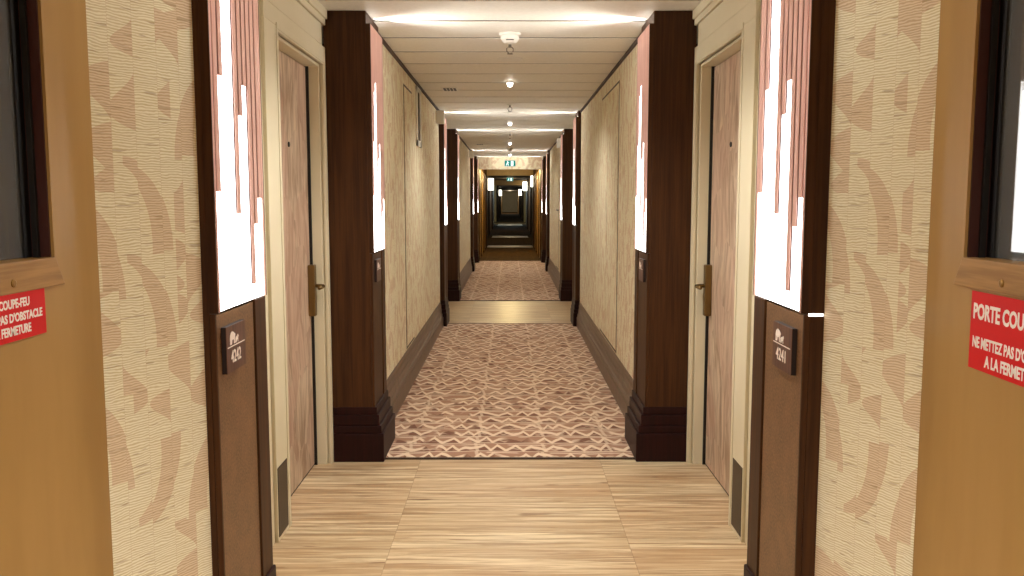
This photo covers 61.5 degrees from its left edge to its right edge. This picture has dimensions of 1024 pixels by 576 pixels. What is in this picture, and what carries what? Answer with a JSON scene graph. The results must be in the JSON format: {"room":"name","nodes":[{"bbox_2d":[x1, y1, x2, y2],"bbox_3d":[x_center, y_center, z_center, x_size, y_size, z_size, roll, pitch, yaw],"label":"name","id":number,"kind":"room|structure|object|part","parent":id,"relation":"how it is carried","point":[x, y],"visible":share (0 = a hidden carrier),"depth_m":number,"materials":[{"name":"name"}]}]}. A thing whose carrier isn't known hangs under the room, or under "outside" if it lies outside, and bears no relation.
{"room":"hotel corridor","nodes":[
{"label":"hotel corridor","id":0,"kind":"room"},
{"bbox_2d":[85,0,211,575],"bbox_3d":[-0.815,0.015,1.920,0.030,2.280,0.274,3,7,31],"label":"wall","id":1,"kind":"structure","parent":0,"point":[140,52],"depth_m":1.91,"materials":[{"name":"paper"}]},
{"bbox_2d":[0,0,113,575],"bbox_3d":[-0.887,0.178,1.358,0.060,2.050,0.920,0,6,0],"label":"door","id":2,"kind":"structure","parent":1,"relation":"in","point":[55,513],"depth_m":1.61,"materials":[{"name":"light wood veneer"},{"name":"glass"}]},
{"bbox_3d":[-0.910,-0.415,1.290,0.005,0.777,0.584,0,6,0],"label":"glass pane","id":3,"kind":"part","parent":2,"relation":"part of","materials":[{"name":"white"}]},
{"bbox_2d":[0,288,46,344],"bbox_3d":[-0.863,0.054,1.460,0.002,0.084,0.262,0,6,0],"label":"door sign","id":4,"kind":"object","parent":2,"relation":"attached to","point":[22,314],"visible":1,"depth_m":1.51,"materials":[{"name":"red plastic"}]},
{"bbox_3d":[-0.864,-0.002,1.332,0.007,0.054,0.640,0,6,0],"label":"window sill trim","id":5,"kind":"part","parent":2,"relation":"part of","materials":[{"name":"brown wood"}]},
{"bbox_3d":[-0.865,-0.414,1.279,0.004,0.835,0.621,0,6,0],"label":"window trim","id":6,"kind":"part","parent":2,"relation":"part of","materials":[{"name":"brown wood"}]},
{"bbox_2d":[198,0,266,313],"bbox_3d":[-0.706,-0.527,2.181,0.022,1.140,0.410,0,6,0],"label":"wall lamp","id":7,"kind":"object","parent":1,"relation":"attached to","point":[229,42],"visible":1,"depth_m":2.15,"materials":[{"name":"glowing glass"},{"name":"pink copper metal"}]},
{"bbox_2d":[216,0,263,310],"bbox_3d":[-0.701,-0.524,2.181,0.003,1.130,0.401,0,6,0],"label":"diffuser","id":8,"kind":"object","parent":7,"relation":"attached to","point":[239,145],"depth_m":2.19,"materials":[{"name":"white plastic"}]},
{"bbox_2d":[191,0,275,575],"bbox_3d":[-0.794,-0.017,2.227,0.273,2.280,0.442,0,6,0],"label":"trim","id":9,"kind":"structure","parent":1,"relation":"attached to","point":[237,411],"depth_m":2.20,"materials":[{"name":"brown wood"}]},
{"bbox_2d":[221,319,245,374],"bbox_3d":[-0.698,0.146,2.159,0.014,0.115,0.148,0,6,0],"label":"number sign","id":10,"kind":"object","parent":1,"relation":"attached to","point":[233,339],"visible":1,"depth_m":2.13,"materials":[{"name":"black"}]},
{"bbox_2d":[258,0,328,544],"bbox_3d":[-1.048,-0.121,3.247,0.220,2.280,2.230,0,6,0],"label":"wall","id":11,"kind":"structure","parent":0,"point":[266,296],"depth_m":3.37,"materials":[{"name":"beige paint"}]},
{"bbox_2d":[259,0,333,542],"bbox_3d":[-0.972,-0.137,3.405,0.131,2.280,1.908,0,6,0],"label":"door frame","id":12,"kind":"structure","parent":11,"relation":"attached to","point":[299,22],"depth_m":3.51,"materials":[{"name":"beige paint"}]},
{"bbox_3d":[-0.921,0.842,3.463,0.003,0.280,0.138,0,6,0],"label":"kick plate","id":13,"kind":"part","parent":12,"relation":"part of","materials":[{"name":"brown metal"}]},
{"bbox_3d":[-0.927,-1.234,3.289,0.041,0.075,1.900,0,6,0],"label":"crown moulding","id":14,"kind":"part","parent":12,"relation":"part of","materials":[{"name":"beige paint"}]},
{"bbox_2d":[279,51,324,495],"bbox_3d":[-0.986,-0.048,3.908,0.126,2.000,0.810,0,6,0],"label":"door","id":15,"kind":"structure","parent":11,"relation":"in","point":[301,287],"depth_m":4.08,"materials":[{"name":"brown wood"}]},
{"bbox_3d":[-0.993,0.012,4.278,0.034,0.255,0.042,0,6,0],"label":"handle","id":16,"kind":"part","parent":15,"relation":"part of","materials":[{"name":"brown metal"}]},
{"bbox_3d":[-0.955,-0.005,4.227,0.060,0.019,0.116,0,6,0],"label":"lever","id":17,"kind":"part","parent":15,"relation":"part of","materials":[{"name":"brown metal"}]},
{"bbox_2d":[382,44,439,378],"bbox_3d":[-0.861,-0.498,6.928,0.200,2.280,4.350,0,6,0],"label":"wall","id":18,"kind":"structure","parent":0,"point":[425,160],"depth_m":6.07,"materials":[{"name":"paint"}]},
{"bbox_2d":[323,11,394,461],"bbox_3d":[-0.799,-0.255,4.555,0.273,2.280,0.442,0,6,0],"label":"pillar","id":19,"kind":"structure","parent":18,"relation":"attached to","point":[363,415],"depth_m":4.37,"materials":[{"name":"brown wood"}]},
{"bbox_2d":[366,23,385,252],"bbox_3d":[-0.712,-0.765,4.509,0.022,1.140,0.410,0,6,0],"label":"wall lamp","id":20,"kind":"object","parent":18,"relation":"attached to","point":[374,48],"visible":1,"depth_m":4.44,"materials":[{"name":"white paint"},{"name":"glass"}]},
{"bbox_2d":[374,83,383,251],"bbox_3d":[-0.707,-0.762,4.509,0.003,1.130,0.401,0,6,0],"label":"diffuser","id":21,"kind":"object","parent":20,"relation":"attached to","point":[378,87],"depth_m":4.54,"materials":[{"name":"white plastic"}]},
{"bbox_2d":[374,258,380,281],"bbox_3d":[-0.703,-0.095,4.512,0.014,0.115,0.148,0,6,0],"label":"number sign","id":22,"kind":"object","parent":18,"relation":"attached to","point":[377,262],"visible":1,"depth_m":4.46,"materials":[{"name":"black"}]},
{"bbox_2d":[378,32,438,109],"bbox_3d":[-0.760,-1.621,6.814,0.022,0.022,4.350,0,6,0],"label":"crown molding","id":23,"kind":"structure","parent":18,"relation":"attached to","point":[384,43],"depth_m":6.04,"materials":[{"name":"brown wood"}]},
{"bbox_2d":[403,83,414,347],"bbox_3d":[-0.758,-0.519,6.348,0.004,1.880,0.500,0,6,0],"label":"access panel","id":24,"kind":"object","parent":18,"relation":"attached to","point":[407,94],"visible":1,"depth_m":6.28,"materials":[{"name":"brown wood"}]},
{"bbox_2d":[387,302,442,417],"bbox_3d":[-0.744,0.502,7.031,0.034,0.270,4.350,0,6,0],"label":"baseboard","id":25,"kind":"structure","parent":18,"relation":"attached to","point":[400,381],"depth_m":6.40,"materials":[{"name":"brown wood"}]},
{"bbox_2d":[416,85,421,147],"bbox_3d":[-0.755,-1.381,6.964,0.012,0.470,0.320,0,6,0],"label":"wall slot","id":26,"kind":"object","parent":18,"relation":"attached to","point":[418,91],"visible":1,"depth_m":6.95,"materials":[{"name":"grey"}]},
{"bbox_2d":[436,110,444,123],"bbox_3d":[-0.723,-1.721,8.666,0.085,0.130,0.094,0,6,0],"label":"box","id":27,"kind":"object","parent":18,"relation":"attached to","point":[440,114],"visible":1,"depth_m":8.62,"materials":[{"name":"white plastic"}]},
{"bbox_2d":[439,124,449,325],"bbox_3d":[-0.822,-0.740,9.290,0.249,2.280,0.442,0,6,0],"label":"trim","id":28,"kind":"structure","parent":18,"relation":"attached to","point":[445,308],"depth_m":9.15,"materials":[{"name":"brown wood"}]},
{"bbox_2d":[442,119,447,224],"bbox_3d":[-0.723,-1.250,9.244,0.022,1.140,0.410,0,6,0],"label":"wall lamp","id":29,"kind":"object","parent":18,"relation":"attached to","point":[444,126],"visible":0.82,"depth_m":9.08,"materials":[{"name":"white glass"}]},
{"bbox_2d":[459,138,470,271],"bbox_3d":[-0.878,-1.220,13.982,0.200,2.280,4.330,0,6,0],"label":"wall","id":30,"kind":"structure","parent":0,"point":[464,160],"depth_m":14.09,"materials":[{"name":"paper"}]},
{"bbox_2d":[447,129,460,300],"bbox_3d":[-0.828,-0.978,11.618,0.249,2.280,0.442,0,6,0],"label":"trim","id":31,"kind":"structure","parent":30,"relation":"attached to","point":[453,226],"depth_m":11.44,"materials":[{"name":"brown wood"}]},
{"bbox_2d":[456,134,459,219],"bbox_3d":[-0.728,-1.488,11.572,0.022,1.140,0.410,0,6,0],"label":"wall lamp","id":32,"kind":"object","parent":30,"relation":"attached to","point":[457,135],"visible":1,"depth_m":11.41,"materials":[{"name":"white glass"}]},
{"bbox_2d":[460,258,471,291],"bbox_3d":[-0.761,-0.220,14.084,0.034,0.270,4.330,0,6,0],"label":"baseboard","id":33,"kind":"structure","parent":30,"relation":"attached to","point":[466,271],"depth_m":14.05,"materials":[{"name":"brown wood"}]},
{"bbox_2d":[469,151,473,157],"bbox_3d":[-0.740,-2.444,15.729,0.085,0.130,0.094,0,6,0],"label":"box","id":34,"kind":"object","parent":30,"relation":"attached to","point":[471,153],"visible":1,"depth_m":15.68,"materials":[{"name":"white plastic"}]},
{"bbox_2d":[470,150,474,271],"bbox_3d":[-0.839,-1.460,16.333,0.249,2.280,0.442,0,6,0],"label":"trim","id":35,"kind":"structure","parent":30,"relation":"attached to","point":[471,214],"depth_m":16.17,"materials":[{"name":"brown wood"}]},
{"bbox_2d":[472,158,473,213],"bbox_3d":[-0.739,-1.970,16.287,0.022,1.140,0.410,0,6,0],"label":"wall lamp","id":36,"kind":"object","parent":30,"relation":"attached to","point":[472,158],"visible":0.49,"depth_m":16.20,"materials":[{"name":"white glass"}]},
{"bbox_2d":[478,169,501,260],"bbox_3d":[-1.314,-5.649,57.265,1.040,2.280,76.910,0,6,0],"label":"wall","id":37,"kind":"structure","parent":0,"point":[489,202],"depth_m":24.06,"materials":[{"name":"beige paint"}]},
{"bbox_2d":[487,178,493,189],"bbox_3d":[-0.790,-3.712,30.780,0.265,0.420,0.120,0,6,0],"label":"wall sconce","id":38,"kind":"object","parent":37,"relation":"attached to","point":[490,181],"visible":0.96,"depth_m":30.72,"materials":[{"name":"white glass"}]},
{"bbox_2d":[273,301,746,575],"bbox_3d":[-0.018,0.599,7.897,2.600,0.100,22.590,0,6,0],"label":"floor","id":39,"kind":"structure","parent":0,"point":[571,517],"depth_m":3.68,"materials":[{"name":"brown wood"}]},
{"bbox_2d":[385,300,634,459],"bbox_3d":[-0.018,0.531,8.036,1.470,0.008,7.116,0,6,0],"label":"trim","id":40,"kind":"structure","parent":39,"relation":"on","point":[386,458],"depth_m":4.51,"materials":[{"name":"brown metal"}]},
{"bbox_2d":[386,324,633,456],"bbox_3d":[-0.016,0.642,6.957,1.470,0.006,4.930,0,6,0],"label":"carpet","id":41,"kind":"object","parent":39,"relation":"on","point":[481,390],"visible":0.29,"depth_m":5.82,"materials":[{"name":"brown carpet"}]},
{"bbox_2d":[460,261,559,299],"bbox_3d":[-0.035,-0.214,15.323,1.470,0.006,7.550,0,6,0],"label":"carpet","id":42,"kind":"object","parent":39,"relation":"on","point":[490,280],"visible":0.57,"depth_m":14.08,"materials":[{"name":"brown carpet"}]},
{"bbox_2d":[318,0,701,156],"bbox_3d":[-0.018,-1.728,7.609,2.400,0.030,22.490,0,6,0],"label":"ceiling","id":43,"kind":"structure","parent":0,"point":[567,48],"depth_m":5.53,"materials":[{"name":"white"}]},
{"bbox_2d":[441,87,457,90],"bbox_3d":[-0.522,-1.673,7.246,0.130,0.006,0.220,0,6,0],"label":"ceiling vent","id":44,"kind":"object","parent":43,"relation":"in","point":[443,88],"visible":1,"depth_m":7.20,"materials":[{"name":"white plastic"}]},
{"bbox_2d":[499,31,520,43],"bbox_3d":[-0.011,-1.402,4.832,0.124,0.054,0.124,0,6,0],"label":"smoke detector","id":45,"kind":"object","parent":43,"relation":"attached to","point":[508,37],"visible":1,"depth_m":4.79,"materials":[{"name":"white plastic"}]},
{"bbox_2d":[506,44,513,54],"bbox_3d":[-0.012,-1.421,5.102,0.068,0.071,0.068,0,6,0],"label":"sprinkler head","id":46,"kind":"object","parent":43,"relation":"attached to","point":[509,45],"visible":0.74,"depth_m":5.10},
{"bbox_2d":[506,81,513,86],"bbox_3d":[-0.016,-1.606,6.772,0.060,0.043,0.060,0,6,0],"label":"recessed light","id":47,"kind":"object","parent":43,"relation":"in","point":[509,83],"visible":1,"depth_m":6.75,"materials":[{"name":"white plastic"}]},
{"bbox_2d":[480,212,539,260],"bbox_3d":[-0.134,-4.465,57.388,2.000,0.100,76.910,0,6,0],"label":"floor","id":48,"kind":"structure","parent":0,"point":[490,253],"depth_m":27.46,"materials":[{"name":"brown carpet"}]},
{"bbox_2d":[487,224,532,246],"bbox_3d":[-0.085,-2.380,36.497,1.320,0.004,23.900,0,6,0],"label":"floor strip","id":49,"kind":"object","parent":48,"relation":"on","point":[498,224],"visible":1,"depth_m":31.03,"materials":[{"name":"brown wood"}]},
{"bbox_2d":[477,157,542,168],"bbox_3d":[-0.044,-1.729,18.962,2.200,2.280,0.100,0,6,0],"label":"wall partition","id":50,"kind":"structure","parent":0,"point":[483,162],"depth_m":18.81,"materials":[{"name":"paper"}]},
{"bbox_2d":[474,156,478,262],"bbox_3d":[-0.844,-1.696,18.641,0.249,2.280,0.442,0,6,0],"label":"trim","id":51,"kind":"structure","parent":50,"relation":"attached to","point":[476,251],"depth_m":18.46,"materials":[{"name":"brown wood"}]},
{"bbox_2d":[477,159,477,212],"bbox_3d":[-0.745,-2.206,18.595,0.022,1.140,0.410,0,6,0],"label":"wall lamp","id":52,"kind":"object","parent":50,"relation":"attached to","point":[477,159],"visible":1,"depth_m":18.39,"materials":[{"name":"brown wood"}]},
{"bbox_2d":[504,160,515,166],"bbox_3d":[-0.044,-2.722,18.788,0.250,0.140,0.044,0,6,0],"label":"exit sign","id":53,"kind":"object","parent":50,"relation":"attached to","point":[507,163],"visible":1,"depth_m":18.77,"materials":[{"name":"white plastic"}]},
{"bbox_3d":[-0.044,-2.720,18.768,0.234,0.124,0.002,0,6,0],"label":"green panel","id":54,"kind":"part","parent":53,"relation":"part of","materials":[{"name":"green plastic"}]},
{"bbox_2d":[541,159,542,212],"bbox_3d":[0.657,-2.207,18.599,0.022,1.140,0.410,0,6,0],"label":"wall lamp","id":55,"kind":"object","parent":50,"relation":"attached to","point":[542,159],"visible":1,"depth_m":18.40,"materials":[{"name":"white plastic"}]},
{"bbox_2d":[541,156,545,262],"bbox_3d":[0.757,-1.697,18.645,0.249,2.280,0.442,0,6,0],"label":"trim","id":56,"kind":"structure","parent":50,"relation":"attached to","point":[543,251],"depth_m":18.47,"materials":[{"name":"brown wood"}]},
{"bbox_2d":[502,192,517,211],"bbox_3d":[-0.223,-9.568,95.572,2.000,2.280,0.100,0,6,0],"label":"wall","id":57,"kind":"structure","parent":0,"point":[509,199],"depth_m":95.53,"materials":[{"name":"beige paint"}]},
{"bbox_2d":[490,176,529,191],"bbox_3d":[-0.134,-6.808,57.149,3.200,0.050,76.910,0,6,0],"label":"ceiling","id":58,"kind":"structure","parent":0,"point":[505,188],"depth_m":55.44,"materials":[{"name":"brown"}]},
{"bbox_2d":[487,169,532,184],"bbox_3d":[-0.076,-4.151,32.607,1.700,0.240,16.520,0,6,0],"label":"lintel","id":59,"kind":"object","parent":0,"point":[490,172],"visible":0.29,"depth_m":24.40,"materials":[{"name":"brown wood"}]},
{"bbox_2d":[518,169,541,260],"bbox_3d":[1.046,-5.649,57.270,1.040,2.280,76.910,0,6,0],"label":"wall","id":60,"kind":"structure","parent":0,"point":[530,201],"depth_m":24.04,"materials":[{"name":"brown wood"}]},
{"bbox_2d":[523,182,526,190],"bbox_3d":[0.631,-4.770,40.325,0.250,0.420,0.120,0,6,0],"label":"wall sconce","id":61,"kind":"object","parent":60,"relation":"attached to","point":[524,183],"visible":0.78,"depth_m":40.27,"materials":[{"name":"white glass"}]},
{"bbox_2d":[549,143,560,271],"bbox_3d":[0.812,-1.220,13.985,0.200,2.280,4.330,0,6,0],"label":"wall","id":62,"kind":"structure","parent":0,"point":[555,153],"depth_m":14.39,"materials":[{"name":"paper"}]},
{"bbox_2d":[546,153,547,213],"bbox_3d":[0.663,-1.970,16.291,0.022,1.140,0.410,0,6,0],"label":"wall lamp","id":63,"kind":"object","parent":62,"relation":"attached to","point":[547,153],"visible":1,"depth_m":16.14,"materials":[{"name":"white glass"}]},
{"bbox_2d":[545,150,549,271],"bbox_3d":[0.762,-1.461,16.337,0.249,2.280,0.442,0,6,0],"label":"trim","id":64,"kind":"structure","parent":62,"relation":"attached to","point":[548,151],"depth_m":16.17,"materials":[{"name":"brown wood"}]},
{"bbox_2d":[548,258,559,291],"bbox_3d":[0.695,-0.220,14.087,0.034,0.270,4.330,0,6,0],"label":"baseboard","id":65,"kind":"structure","parent":62,"relation":"attached to","point":[553,271],"depth_m":14.06,"materials":[{"name":"brown wood"}]},
{"bbox_2d":[556,209,558,268],"bbox_3d":[0.712,-0.773,13.543,0.004,0.920,0.700,0,6,0],"label":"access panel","id":66,"kind":"object","parent":62,"relation":"attached to","point":[557,211],"visible":1,"depth_m":13.41,"materials":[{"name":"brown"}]},
{"bbox_2d":[557,138,560,147],"bbox_3d":[0.674,-2.038,12.105,0.085,0.130,0.094,0,6,0],"label":"box","id":67,"kind":"object","parent":62,"relation":"attached to","point":[558,139],"visible":0.54,"depth_m":12.06,"materials":[{"name":"white plastic"}]},
{"bbox_2d":[560,134,563,219],"bbox_3d":[0.674,-1.488,11.575,0.022,1.140,0.410,0,6,0],"label":"wall lamp","id":68,"kind":"object","parent":62,"relation":"attached to","point":[562,135],"visible":1,"depth_m":11.42,"materials":[{"name":"white glass"}]},
{"bbox_2d":[559,129,572,300],"bbox_3d":[0.773,-0.978,11.622,0.249,2.280,0.442,0,6,0],"label":"trim","id":69,"kind":"structure","parent":62,"relation":"attached to","point":[566,226],"depth_m":11.44,"materials":[{"name":"brown wood"}]},
{"bbox_2d":[580,45,636,377],"bbox_3d":[0.829,-0.498,6.932,0.200,2.280,4.350,0,6,0],"label":"wall","id":70,"kind":"structure","parent":0,"point":[591,116],"depth_m":5.90,"materials":[{"name":"paint"}]},
{"bbox_2d":[572,116,577,224],"bbox_3d":[0.679,-1.250,9.247,0.022,1.140,0.410,0,6,0],"label":"wall lamp","id":71,"kind":"object","parent":70,"relation":"attached to","point":[575,121],"visible":1,"depth_m":9.08,"materials":[{"name":"white glass"}]},
{"bbox_2d":[573,176,574,224],"bbox_3d":[0.674,-1.247,9.248,0.003,1.130,0.401,0,6,0],"label":"diffuser","id":72,"kind":"object","parent":71,"relation":"attached to","point":[573,176],"depth_m":9.33,"materials":[{"name":"white plastic"}]},
{"bbox_2d":[570,110,580,325],"bbox_3d":[0.779,-0.740,9.294,0.249,2.280,0.442,0,6,0],"label":"trim","id":73,"kind":"structure","parent":70,"relation":"attached to","point":[576,228],"depth_m":9.15,"materials":[{"name":"brown wood"}]},
{"bbox_2d":[577,302,632,416],"bbox_3d":[0.712,0.502,7.034,0.034,0.270,4.350,0,6,0],"label":"baseboard","id":74,"kind":"structure","parent":70,"relation":"attached to","point":[619,381],"depth_m":6.41,"materials":[{"name":"brown wood"}]},
{"bbox_2d":[600,80,619,352],"bbox_3d":[0.728,-0.532,6.481,0.004,1.880,1.100,0,6,0],"label":"access panel","id":75,"kind":"object","parent":70,"relation":"attached to","point":[610,102],"visible":1,"depth_m":6.34,"materials":[{"name":"brown"}]},
{"bbox_3d":[0.727,-0.566,6.810,0.003,1.844,0.403,0,6,0],"label":"panel","id":76,"kind":"part","parent":75,"relation":"part of","materials":[{"name":"wood"}]},
{"bbox_3d":[0.728,-0.511,6.272,0.003,1.844,0.643,0,6,0],"label":"panel","id":77,"kind":"part","parent":75,"relation":"part of","materials":[{"name":"paper"}]},
{"bbox_2d":[580,32,641,112],"bbox_3d":[0.728,-1.621,6.817,0.022,0.022,4.350,0,6,0],"label":"crown molding","id":78,"kind":"structure","parent":70,"relation":"attached to","point":[634,44],"depth_m":6.11,"materials":[{"name":"brown"}]},
{"bbox_2d":[639,258,645,281],"bbox_3d":[0.682,-0.095,4.515,0.014,0.115,0.148,0,6,0],"label":"number sign","id":79,"kind":"object","parent":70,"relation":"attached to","point":[642,262],"visible":1,"depth_m":4.46,"materials":[{"name":"black"}]},
{"bbox_2d":[634,23,653,252],"bbox_3d":[0.690,-0.765,4.512,0.022,1.140,0.410,0,6,0],"label":"wall lamp","id":80,"kind":"object","parent":70,"relation":"attached to","point":[645,42],"visible":1,"depth_m":4.42,"materials":[{"name":"white glass"}]},
{"bbox_2d":[636,96,645,251],"bbox_3d":[0.685,-0.762,4.512,0.003,1.130,0.401,0,6,0],"label":"diffuser","id":81,"kind":"object","parent":80,"relation":"attached to","point":[641,100],"depth_m":4.54,"materials":[{"name":"white plastic"}]},
{"bbox_2d":[625,11,696,461],"bbox_3d":[0.778,-0.255,4.559,0.273,2.280,0.442,0,6,0],"label":"pillar","id":82,"kind":"structure","parent":70,"relation":"attached to","point":[656,415],"depth_m":4.38,"materials":[{"name":"brown wood"}]},
{"bbox_2d":[691,0,760,544],"bbox_3d":[1.032,-0.122,3.252,0.220,2.280,2.230,0,6,0],"label":"wall","id":83,"kind":"structure","parent":0,"point":[752,302],"depth_m":3.37,"materials":[{"name":"beige paint"}]},
{"bbox_2d":[695,51,740,495],"bbox_3d":[0.968,-0.049,3.913,0.126,2.000,0.810,0,6,0],"label":"door","id":84,"kind":"structure","parent":83,"relation":"in","point":[718,285],"depth_m":4.07,"materials":[{"name":"brown wood"}]},
{"bbox_3d":[0.935,-0.006,4.231,0.060,0.019,0.116,0,6,0],"label":"lever","id":85,"kind":"part","parent":84,"relation":"part of","materials":[{"name":"brown metal"}]},
{"bbox_3d":[0.973,0.012,4.283,0.034,0.255,0.042,0,6,0],"label":"handle","id":86,"kind":"part","parent":84,"relation":"part of","materials":[{"name":"brown metal"}]},
{"bbox_2d":[686,0,759,541],"bbox_3d":[0.957,-0.138,3.410,0.131,2.280,1.908,0,6,0],"label":"door frame","id":87,"kind":"structure","parent":83,"relation":"attached to","point":[719,22],"depth_m":3.50,"materials":[{"name":"beige paint"}]},
{"bbox_3d":[0.912,-1.234,3.294,0.041,0.075,1.900,0,6,0],"label":"crown moulding","id":88,"kind":"part","parent":87,"relation":"part of","materials":[{"name":"beige paint"}]},
{"bbox_3d":[0.906,0.842,3.467,0.003,0.280,0.138,0,6,0],"label":"kick plate","id":89,"kind":"part","parent":87,"relation":"part of","materials":[{"name":"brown metal"}]},
{"bbox_2d":[815,0,940,575],"bbox_3d":[0.816,0.016,1.911,0.030,2.280,0.286,-3,6,-25],"label":"wall","id":90,"kind":"structure","parent":0,"point":[886,51],"depth_m":1.90,"materials":[{"name":"paper"}]},
{"bbox_2d":[772,321,796,375],"bbox_3d":[0.688,0.150,2.173,0.014,0.115,0.148,0,6,0],"label":"number sign","id":91,"kind":"object","parent":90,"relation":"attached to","point":[784,354],"visible":1,"depth_m":2.15,"materials":[{"name":"black"}]},
{"bbox_2d":[753,0,822,315],"bbox_3d":[0.711,-0.524,2.184,0.052,1.146,0.411,0,6,0],"label":"wall lamp","id":92,"kind":"object","parent":90,"relation":"attached to","point":[789,29],"visible":1,"depth_m":2.15,"materials":[{"name":"frosted luminous glass"},{"name":"pink ribbed glass"},{"name":"dark walnut"}]},
{"bbox_2d":[756,0,802,310],"bbox_3d":[0.691,-0.524,2.185,0.003,1.130,0.401,0,6,0],"label":"diffuser","id":93,"kind":"object","parent":92,"relation":"attached to","point":[779,166],"depth_m":2.20,"materials":[{"name":"white plastic"}]},
{"bbox_2d":[744,0,835,575],"bbox_3d":[0.783,-0.017,2.231,0.273,2.280,0.442,0,6,0],"label":"trim","id":94,"kind":"structure","parent":90,"relation":"attached to","point":[785,408],"depth_m":2.13,"materials":[{"name":"brown wood"}]},
{"bbox_2d":[912,0,1023,575],"bbox_3d":[0.868,0.180,1.332,0.060,2.050,0.920,0,6,1],"label":"door","id":95,"kind":"structure","parent":90,"relation":"in","point":[969,513],"depth_m":1.60,"materials":[{"name":"brown wood"}]},
{"bbox_3d":[0.846,-0.412,1.265,0.005,0.835,0.645,0,6,1],"label":"window trim","id":96,"kind":"part","parent":95,"relation":"part of","materials":[{"name":"brown wood"}]},
{"bbox_3d":[0.845,0.000,1.318,0.007,0.054,0.664,0,6,1],"label":"window sill trim","id":97,"kind":"part","parent":95,"relation":"part of","materials":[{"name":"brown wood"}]},
{"bbox_2d":[968,290,1023,386],"bbox_3d":[0.849,0.089,1.461,0.002,0.143,0.275,0,6,1],"label":"door sign","id":98,"kind":"object","parent":95,"relation":"attached to","point":[996,341],"visible":1,"depth_m":1.50,"materials":[{"name":"red plastic"}]},
{"bbox_3d":[0.891,-0.413,1.275,0.005,0.777,0.608,0,6,1],"label":"glass pane","id":99,"kind":"part","parent":95,"relation":"part of","materials":[{"name":"glass"}]}
]}

